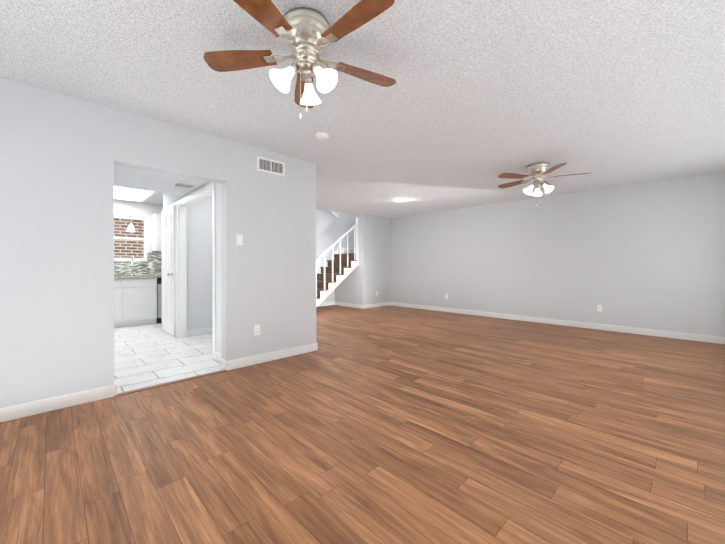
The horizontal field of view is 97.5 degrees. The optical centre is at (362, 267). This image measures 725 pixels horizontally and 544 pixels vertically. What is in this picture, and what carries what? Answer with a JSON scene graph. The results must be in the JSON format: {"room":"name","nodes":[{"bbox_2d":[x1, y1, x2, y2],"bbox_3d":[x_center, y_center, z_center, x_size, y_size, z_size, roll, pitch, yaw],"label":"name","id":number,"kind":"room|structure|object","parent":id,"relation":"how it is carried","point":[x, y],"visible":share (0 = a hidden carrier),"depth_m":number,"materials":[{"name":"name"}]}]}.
{"room":"empty living room","nodes":[
{"label":"empty living room","id":0,"kind":"room"},
{"bbox_2d":[114,199,162,252],"bbox_3d":[-4.377,-0.113,6.531,1.800,2.380,0.140,0,0,-44],"label":"wall","id":1,"kind":"structure","parent":0,"point":[129,208],"depth_m":6.38,"materials":[{"name":"white paint"}]},
{"bbox_2d":[152,213,161,251],"bbox_3d":[-3.924,-0.693,6.631,0.730,0.740,0.342,0,0,-44],"label":"upper cabinet","id":2,"kind":"object","parent":1,"relation":"attached to","point":[156,234],"visible":0.1,"depth_m":6.30,"materials":[{"name":"white wood"}]},
{"bbox_2d":[117,192,162,204],"bbox_3d":[-3.629,-1.354,4.375,3.740,0.120,4.260,0,0,-44],"label":"ceiling","id":3,"kind":"structure","parent":0,"point":[156,198],"depth_m":6.10,"materials":[{"name":"white paint"}]},
{"bbox_2d":[126,201,134,231],"bbox_3d":[-4.508,-0.996,6.189,0.144,0.610,0.144,0,0,-44],"label":"pendant light","id":4,"kind":"object","parent":3,"relation":"hanging from","point":[130,228],"visible":0.92,"depth_m":6.16,"materials":[{"name":"white glass"}]},
{"bbox_2d":[114,186,156,201],"bbox_3d":[-4.608,-1.286,5.118,2.000,0.020,1.250,0,0,-44],"label":"ceiling light panel","id":5,"kind":"object","parent":3,"relation":"attached to","point":[128,194],"visible":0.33,"depth_m":5.62,"materials":[{"name":"white plastic"}]},
{"bbox_2d":[0,77,315,407],"bbox_3d":[-1.991,-0.127,2.906,3.740,2.440,0.140,0,0,-44],"label":"wall","id":6,"kind":"structure","parent":0,"point":[56,244],"depth_m":2.61,"materials":[{"name":"grey paint"}]},
{"bbox_2d":[0,385,114,421],"bbox_3d":[-2.688,1.046,2.122,1.640,0.100,0.013,0,0,-44],"label":"baseboard","id":7,"kind":"structure","parent":6,"relation":"attached to","point":[17,411],"depth_m":2.44,"materials":[{"name":"white wood"}]},
{"bbox_2d":[220,358,226,369],"bbox_3d":[-1.483,1.041,3.398,0.013,0.100,0.153,0,0,-44],"label":"baseboard","id":8,"kind":"structure","parent":6,"relation":"attached to","point":[223,364],"depth_m":3.39,"materials":[{"name":"white wood"}]},
{"bbox_2d":[236,234,242,244],"bbox_3d":[-1.328,-0.299,3.443,0.070,0.115,0.016,0,0,-44],"label":"switch plate","id":9,"kind":"object","parent":6,"relation":"attached to","point":[239,239],"visible":1,"depth_m":3.44,"materials":[{"name":"white plastic"}]},
{"bbox_2d":[254,325,259,335],"bbox_3d":[-1.188,0.710,3.590,0.070,0.115,0.009,0,0,-44],"label":"outlet","id":10,"kind":"object","parent":6,"relation":"attached to","point":[256,329],"visible":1,"depth_m":3.58,"materials":[{"name":"white plastic"}]},
{"bbox_2d":[257,156,284,175],"bbox_3d":[-1.063,-1.176,3.704,0.350,0.160,0.010,0,0,-44],"label":"air vent","id":11,"kind":"object","parent":6,"relation":"in","point":[270,166],"visible":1,"depth_m":3.69,"materials":[{"name":"white plastic"}]},
{"bbox_2d":[227,343,317,369],"bbox_3d":[-1.010,1.039,3.763,1.173,0.100,0.013,0,0,-44],"label":"baseboard","id":12,"kind":"structure","parent":6,"relation":"attached to","point":[255,359],"depth_m":3.70,"materials":[{"name":"white wood"}]},
{"bbox_2d":[114,165,207,195],"bbox_3d":[-3.031,-1.173,3.185,2.650,0.230,1.720,0,0,-44],"label":"ceiling soffit","id":13,"kind":"structure","parent":0,"point":[135,178],"depth_m":3.89,"materials":[{"name":"white paint"}]},
{"bbox_2d":[170,182,197,188],"bbox_3d":[-2.310,-1.058,4.114,0.260,0.013,0.260,0,0,-44],"label":"air vent grille","id":14,"kind":"object","parent":13,"relation":"attached to","point":[183,185],"visible":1,"depth_m":4.10,"materials":[{"name":"white plastic"}]},
{"bbox_2d":[114,323,222,392],"bbox_3d":[-3.541,1.136,4.395,3.880,0.100,4.370,0,0,-44],"label":"floor","id":15,"kind":"structure","parent":0,"point":[147,355],"depth_m":3.84,"materials":[{"name":"tile"}]},
{"bbox_2d":[114,279,121,327],"bbox_3d":[-4.888,0.642,5.512,1.079,0.876,0.602,0,0,-44],"label":"base cabinet","id":16,"kind":"object","parent":15,"relation":"on","point":[117,282],"depth_m":5.64,"materials":[{"name":"white wood"}]},
{"bbox_2d":[114,275,161,278],"bbox_3d":[-4.750,0.181,5.627,3.596,0.040,0.628,0,0,-44],"label":"countertop","id":17,"kind":"structure","parent":16,"relation":"on","point":[137,276],"depth_m":5.89,"materials":[{"name":"stone"}]},
{"bbox_2d":[130,256,135,275],"bbox_3d":[-4.366,-0.029,6.083,0.099,0.375,0.209,0,0,-44],"label":"faucet","id":18,"kind":"object","parent":17,"relation":"on","point":[132,263],"visible":1,"depth_m":6.11,"materials":[{"name":"silver metal"}]},
{"bbox_2d":[122,278,156,326],"bbox_3d":[-4.310,0.640,6.078,0.539,0.876,0.602,0,0,-44],"label":"base cabinet","id":19,"kind":"object","parent":15,"relation":"on","point":[135,301],"depth_m":5.86,"materials":[{"name":"white wood"}]},
{"bbox_2d":[157,278,161,322],"bbox_3d":[-3.885,0.639,6.462,0.598,0.875,0.644,0,0,-44],"label":"dishwasher","id":20,"kind":"object","parent":15,"relation":"on","point":[159,297],"visible":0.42,"depth_m":6.08,"materials":[{"name":"silver metal"}]},
{"bbox_2d":[163,181,220,352],"bbox_3d":[-2.439,-0.104,4.551,0.100,2.380,2.840,0,0,-44],"label":"wall","id":21,"kind":"structure","parent":0,"point":[218,258],"depth_m":3.72,"materials":[{"name":"white paint"}]},
{"bbox_2d":[161,205,175,335],"bbox_3d":[-3.202,0.057,5.174,0.111,2.028,0.756,0,0,-44],"label":"door","id":22,"kind":"structure","parent":21,"relation":"in","point":[168,268],"depth_m":5.09,"materials":[{"name":"white wood"}]},
{"bbox_2d":[163,202,176,336],"bbox_3d":[-3.163,0.038,5.211,0.012,2.090,0.845,0,0,-44],"label":"door frame","id":23,"kind":"structure","parent":21,"relation":"attached to","point":[175,204],"depth_m":4.91,"materials":[{"name":"white wood"}]},
{"bbox_2d":[177,182,215,358],"bbox_3d":[-2.256,0.039,4.353,0.116,2.095,1.570,0,0,-44],"label":"door frame","id":24,"kind":"structure","parent":21,"relation":"attached to","point":[195,197],"depth_m":4.83,"materials":[{"name":"white wood"}]},
{"bbox_2d":[215,351,220,361],"bbox_3d":[-1.616,1.040,3.634,0.013,0.100,0.370,0,0,-44],"label":"baseboard","id":25,"kind":"structure","parent":21,"relation":"attached to","point":[217,356],"depth_m":3.69,"materials":[{"name":"white wood"}]},
{"bbox_2d":[187,196,212,329],"bbox_3d":[-2.478,-0.107,5.269,0.850,2.380,0.080,0,0,-44],"label":"wall","id":26,"kind":"structure","parent":0,"point":[199,265],"depth_m":5.09,"materials":[{"name":"white paint"}]},
{"bbox_2d":[187,327,212,336],"bbox_3d":[-2.445,1.033,5.241,0.850,0.100,0.013,0,0,-44],"label":"baseboard","id":27,"kind":"structure","parent":26,"relation":"attached to","point":[201,331],"depth_m":5.08,"materials":[{"name":"white wood"}]},
{"bbox_2d":[221,302,221,357],"bbox_3d":[-1.478,-0.100,3.519,0.170,2.380,0.020,0,0,-44],"label":"wall","id":28,"kind":"structure","parent":0,"point":[221,329],"depth_m":3.46,"materials":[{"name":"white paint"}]},
{"bbox_2d":[316,208,358,302],"bbox_3d":[-1.631,-1.231,8.289,4.310,4.600,0.140,0,0,-44],"label":"wall","id":29,"kind":"structure","parent":0,"point":[342,225],"depth_m":8.94,"materials":[{"name":"grey paint"}]},
{"bbox_2d":[317,301,334,306],"bbox_3d":[-1.953,1.021,7.877,3.260,0.100,0.013,0,0,-44],"label":"baseboard","id":30,"kind":"structure","parent":29,"relation":"attached to","point":[326,303],"depth_m":8.80,"materials":[{"name":"white wood"}]},
{"bbox_2d":[316,210,337,237],"bbox_3d":[-1.422,-1.185,8.333,1.950,2.609,0.090,0,0,-44],"label":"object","id":31,"kind":"structure","parent":29,"relation":"attached to","point":[334,214],"depth_m":8.84,"materials":[{"name":"white wood"}]},
{"bbox_2d":[338,247,355,253],"bbox_3d":[-0.277,-0.465,9.300,0.936,0.180,0.286,0,0,-44],"label":"trim","id":32,"kind":"structure","parent":29,"relation":"attached to","point":[344,250],"depth_m":8.98,"materials":[{"name":"white"}]},
{"bbox_2d":[335,265,358,303],"bbox_3d":[-0.410,0.428,8.701,0.098,1.280,0.990,0,0,-44],"label":"wall","id":33,"kind":"structure","parent":0,"point":[347,289],"depth_m":8.57,"materials":[{"name":"grey paint"}]},
{"bbox_2d":[335,301,362,308],"bbox_3d":[-0.392,1.018,8.602,0.013,0.100,1.160,0,0,-44],"label":"baseboard","id":34,"kind":"structure","parent":33,"relation":"attached to","point":[349,305],"depth_m":8.55,"materials":[{"name":"white wood"}]},
{"bbox_2d":[0,305,724,543],"bbox_3d":[-0.247,1.137,4.211,8.330,0.100,7.920,0,0,-44],"label":"floor","id":35,"kind":"structure","parent":0,"point":[472,429],"depth_m":1.95,"materials":[{"name":"brown wood"}]},
{"bbox_2d":[115,370,227,396],"bbox_3d":[-1.774,1.089,3.032,0.940,0.007,0.060,0,0,-44],"label":"trim","id":36,"kind":"structure","parent":35,"relation":"on","point":[162,384],"depth_m":2.97,"materials":[{"name":"brown wood"}]},
{"bbox_2d":[316,217,358,306],"bbox_3d":[-1.106,-0.115,8.004,1.865,2.369,1.004,0,0,-44],"label":"stairs","id":37,"kind":"structure","parent":35,"relation":"on","point":[335,273],"depth_m":8.05,"materials":[{"name":"wood"},{"name":"white paint"}]},
{"bbox_2d":[0,0,724,217],"bbox_3d":[0.148,-1.411,3.796,8.330,0.120,6.790,0,0,-44],"label":"ceiling","id":38,"kind":"structure","parent":0,"point":[473,103],"depth_m":2.36,"materials":[{"name":"white paint"}]},
{"bbox_2d":[203,0,395,119],"bbox_3d":[-0.281,-1.066,1.737,1.127,0.552,1.094,0,0,-44],"label":"ceiling fan","id":39,"kind":"object","parent":38,"relation":"hanging from","point":[308,33],"visible":1,"depth_m":1.70,"materials":[{"name":"brown wood"}]},
{"bbox_2d":[315,132,328,139],"bbox_3d":[-0.410,-1.329,3.230,0.136,0.038,0.136,0,0,-44],"label":"smoke detector","id":40,"kind":"object","parent":38,"relation":"attached to","point":[322,135],"visible":1,"depth_m":3.19,"materials":[{"name":"white plastic"}]},
{"bbox_2d":[498,163,589,205],"bbox_3d":[2.345,-1.077,4.252,1.102,0.552,1.124,0,0,-44],"label":"ceiling fan","id":41,"kind":"object","parent":38,"relation":"hanging from","point":[537,172],"visible":1,"depth_m":4.16,"materials":[{"name":"brown wood"}]},
{"bbox_2d":[359,214,389,304],"bbox_3d":[0.334,-0.152,8.615,1.050,2.440,0.170,0,0,-44],"label":"wall","id":42,"kind":"structure","parent":0,"point":[374,254],"depth_m":8.48,"materials":[{"name":"grey paint"}]},
{"bbox_2d":[363,302,389,308],"bbox_3d":[0.394,1.018,8.550,1.063,0.100,0.013,0,0,-44],"label":"baseboard","id":43,"kind":"structure","parent":42,"relation":"attached to","point":[376,305],"depth_m":8.52,"materials":[{"name":"white wood"}]},
{"bbox_2d":[390,171,724,336],"bbox_3d":[2.631,-1.226,7.115,0.140,4.600,7.780,0,0,-44],"label":"wall","id":44,"kind":"structure","parent":0,"point":[648,255],"depth_m":5.67,"materials":[{"name":"grey paint"}]},
{"bbox_2d":[390,302,724,343],"bbox_3d":[3.030,1.027,6.606,0.013,0.100,6.480,0,0,-44],"label":"baseboard","id":45,"kind":"structure","parent":44,"relation":"attached to","point":[686,336],"depth_m":5.66,"materials":[{"name":"white wood"}]},
{"bbox_2d":[597,305,601,311],"bbox_3d":[4.109,0.712,5.505,0.009,0.115,0.070,0,0,-44],"label":"electrical outlet","id":46,"kind":"object","parent":44,"relation":"attached to","point":[599,308],"visible":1,"depth_m":5.51,"materials":[{"name":"white plastic"}]},
{"bbox_3d":[-5.663,-0.107,5.272,1.800,2.380,0.140,0,0,-44],"label":"wall","id":47,"kind":"structure","parent":0,"visible":0},
{"bbox_2d":[114,252,161,275],"bbox_3d":[-4.967,-0.070,5.848,3.596,0.459,0.009,0,0,-44],"label":"backsplash","id":48,"kind":"structure","parent":47,"relation":"attached to","point":[124,267],"depth_m":6.38,"materials":[{"name":"tile"}]},
{"label":"outside","id":49,"kind":"structure","parent":0,"visible":0},
{"bbox_2d":[114,218,143,257],"bbox_3d":[-5.416,-0.476,7.163,3.800,3.300,0.100,0,0,-44],"label":"brick wall","id":50,"kind":"structure","parent":49,"point":[124,248],"depth_m":7.20,"materials":[{"name":"brown brick"}]},
{"bbox_3d":[-4.716,0.469,6.201,0.850,1.220,0.140,0,0,-44],"label":"wall","id":51,"kind":"structure","parent":0,"visible":0},
{"bbox_2d":[114,215,146,260],"bbox_3d":[-4.691,-0.561,6.171,0.850,0.880,0.092,0,0,-44],"label":"kitchen window","id":52,"kind":"structure","parent":51,"relation":"in","point":[135,238],"depth_m":6.35,"materials":[{"name":"white wood"}]}
]}

